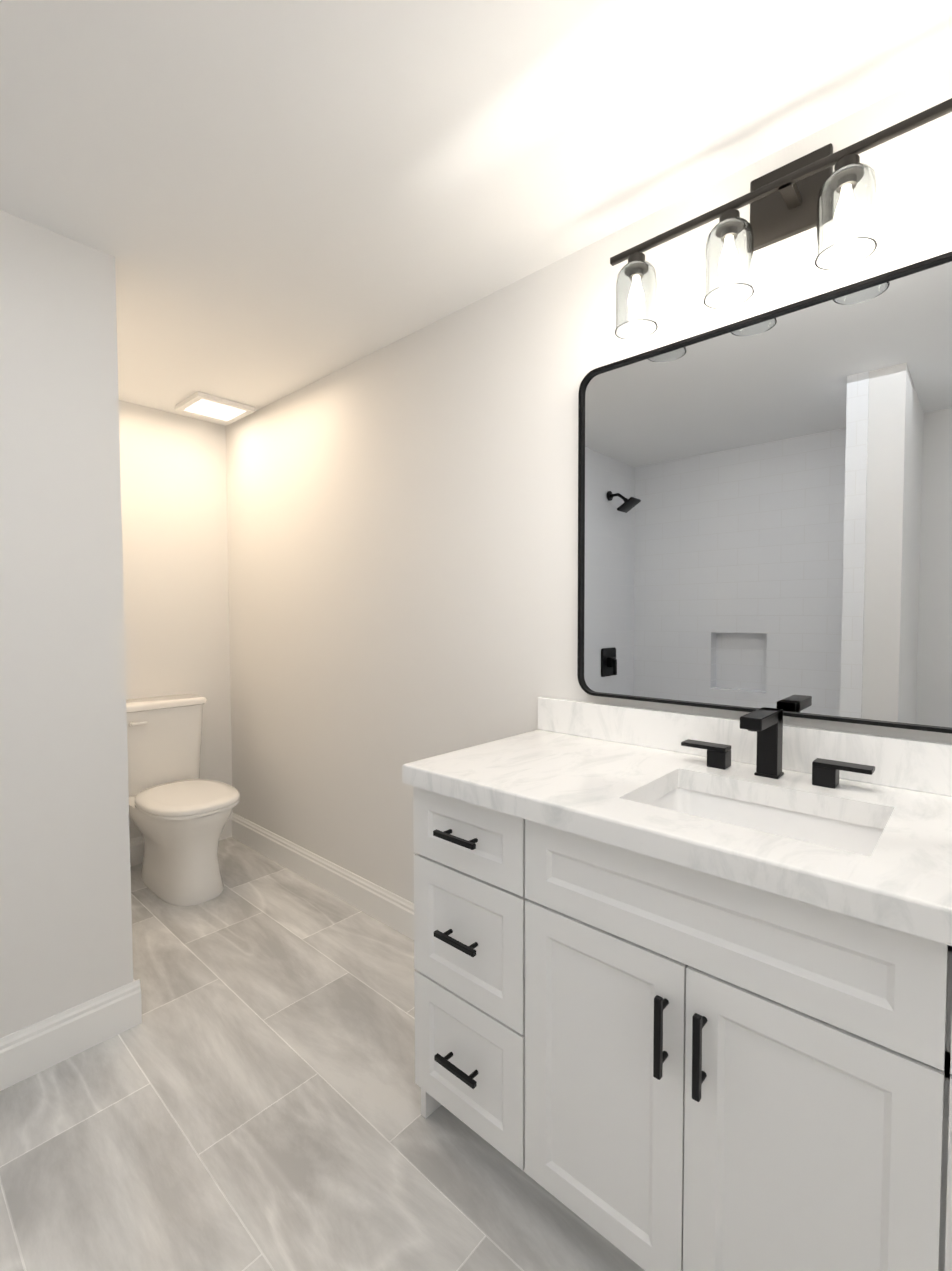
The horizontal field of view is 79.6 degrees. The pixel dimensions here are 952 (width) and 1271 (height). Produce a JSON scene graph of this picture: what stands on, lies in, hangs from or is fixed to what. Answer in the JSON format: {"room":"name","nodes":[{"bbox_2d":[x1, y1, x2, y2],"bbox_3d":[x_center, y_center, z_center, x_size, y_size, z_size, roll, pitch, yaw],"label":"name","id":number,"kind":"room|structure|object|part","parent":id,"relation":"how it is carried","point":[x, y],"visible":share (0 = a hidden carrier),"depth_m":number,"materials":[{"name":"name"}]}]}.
{"room":"bathroom","nodes":[
{"label":"bathroom","id":0,"kind":"room"},
{"bbox_2d":[0,210,132,1037],"bbox_3d":[-2.025,0.050,1.567,1.249,2.300,1.518,2,3,42],"label":"wall","id":1,"kind":"structure","parent":0,"point":[65,913],"depth_m":1.59,"materials":[{"name":"white paint"}]},
{"bbox_2d":[0,979,141,1090],"bbox_3d":[-1.250,1.134,1.518,0.016,0.132,0.646,2,3,42],"label":"baseboard","id":2,"kind":"structure","parent":1,"relation":"attached to","point":[35,1048],"depth_m":1.61,"materials":[{"name":"white paint"}]},
{"bbox_2d":[119,400,232,838],"bbox_3d":[-2.261,0.023,2.311,0.100,2.300,2.506,2,3,42],"label":"wall","id":3,"kind":"structure","parent":0,"point":[173,471],"depth_m":3.00,"materials":[{"name":"white paint"}]},
{"bbox_2d":[130,813,232,866],"bbox_3d":[-1.668,1.084,2.918,0.016,0.132,0.872,2,3,42],"label":"baseboard","id":4,"kind":"structure","parent":3,"relation":"attached to","point":[136,849],"depth_m":2.88,"materials":[{"name":"white paint"}]},
{"bbox_2d":[0,837,644,1270],"bbox_3d":[-0.641,1.269,0.963,4.367,0.100,2.606,2,3,42],"label":"floor","id":5,"kind":"structure","parent":0,"point":[246,1095],"depth_m":1.39,"materials":[{"name":"tile"}]},
{"bbox_2d":[126,694,239,906],"bbox_3d":[-1.412,0.741,2.652,0.724,0.836,0.472,2,3,42],"label":"toilet","id":6,"kind":"object","parent":5,"relation":"on","point":[180,811],"visible":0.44,"depth_m":2.58,"materials":[{"name":"white ceramic"}]},
{"bbox_3d":[-1.580,0.413,2.671,0.022,0.027,0.074,2,3,42],"label":"handle","id":7,"kind":"part","parent":6,"relation":"part of","materials":[{"name":"white ceramic"}]},
{"bbox_3d":[-1.581,0.542,2.835,0.220,0.451,0.416,2,3,42],"label":"tank","id":8,"kind":"part","parent":6,"relation":"part of","materials":[{"name":"white ceramic"}]},
{"bbox_3d":[-1.315,0.736,2.602,0.513,0.046,0.388,2,3,42],"label":"seat","id":9,"kind":"part","parent":6,"relation":"part of","materials":[{"name":"white ceramic"}]},
{"bbox_2d":[402,777,951,1270],"bbox_3d":[0.647,0.788,1.014,1.704,0.851,0.572,2,3,42],"label":"bathroom vanity","id":10,"kind":"object","parent":5,"relation":"on","point":[682,981],"depth_m":0.95,"materials":[{"name":"white paint"}]},
{"bbox_2d":[402,729,951,932],"bbox_3d":[0.651,0.340,0.997,1.716,0.045,0.566,2,3,42],"label":"countertop","id":11,"kind":"structure","parent":10,"relation":"on","point":[594,784],"depth_m":1.06,"materials":[{"name":"white stone"}]},
{"bbox_2d":[642,781,885,852],"bbox_3d":[0.523,0.431,1.081,0.458,0.167,0.337,2,3,42],"label":"sink","id":12,"kind":"object","parent":11,"relation":"in","point":[828,826],"depth_m":1.18,"materials":[{"name":"white ceramic"}]},
{"bbox_2d":[678,707,877,792],"bbox_3d":[0.608,0.237,1.215,0.380,0.146,0.162,2,3,42],"label":"faucet","id":13,"kind":"object","parent":11,"relation":"on","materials":[{"name":"black metal"}]},
{"bbox_2d":[0,0,951,425],"bbox_3d":[-0.648,-1.129,0.875,4.367,0.100,2.606,2,3,42],"label":"ceiling","id":14,"kind":"structure","parent":0,"point":[264,202],"depth_m":1.25,"materials":[{"name":"white paint"}]},
{"bbox_2d":[175,392,254,423],"bbox_3d":[-1.310,-1.139,2.868,0.280,0.020,0.280,2,3,42],"label":"recessed light","id":15,"kind":"object","parent":14,"relation":"in","point":[204,405],"visible":1,"depth_m":2.85,"materials":[{"name":"white paint"}]},
{"bbox_3d":[-1.310,-1.142,2.868,0.220,0.014,0.220,2,3,42],"label":"panel","id":16,"kind":"part","parent":15,"relation":"part of","materials":[{"name":"white plastic"}]},
{"bbox_2d":[226,65,951,902],"bbox_3d":[0.195,0.033,1.849,4.367,2.300,0.100,2,3,42],"label":"wall","id":17,"kind":"structure","parent":0,"point":[402,545],"depth_m":2.05,"materials":[{"name":"white paint"}]},
{"bbox_2d":[231,813,413,939],"bbox_3d":[-0.590,1.096,2.521,2.116,0.132,0.016,2,3,42],"label":"baseboard","id":18,"kind":"structure","parent":17,"relation":"attached to","point":[388,908],"depth_m":2.57,"materials":[{"name":"white paint"}]},
{"bbox_2d":[538,697,951,796],"bbox_3d":[0.834,0.260,1.197,1.716,0.100,0.020,2,3,42],"label":"backsplash","id":19,"kind":"structure","parent":17,"relation":"attached to","point":[926,766],"depth_m":1.30,"materials":[{"name":"white stone"}]},
{"bbox_2d":[577,251,951,733],"bbox_3d":[0.701,-0.275,1.292,1.074,0.915,0.026,2,3,42],"label":"mirror","id":20,"kind":"object","parent":17,"relation":"attached to","point":[764,509],"visible":0.92,"depth_m":1.29,"materials":[{"name":"black mirror"}]},
{"bbox_2d":[610,98,951,339],"bbox_3d":[0.663,-0.900,1.215,0.806,0.290,0.155,2,3,42],"label":"vanity light","id":21,"kind":"object","parent":17,"relation":"attached to","point":[837,208],"visible":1,"depth_m":1.23,"materials":[{"name":"clear glass"}]}
]}

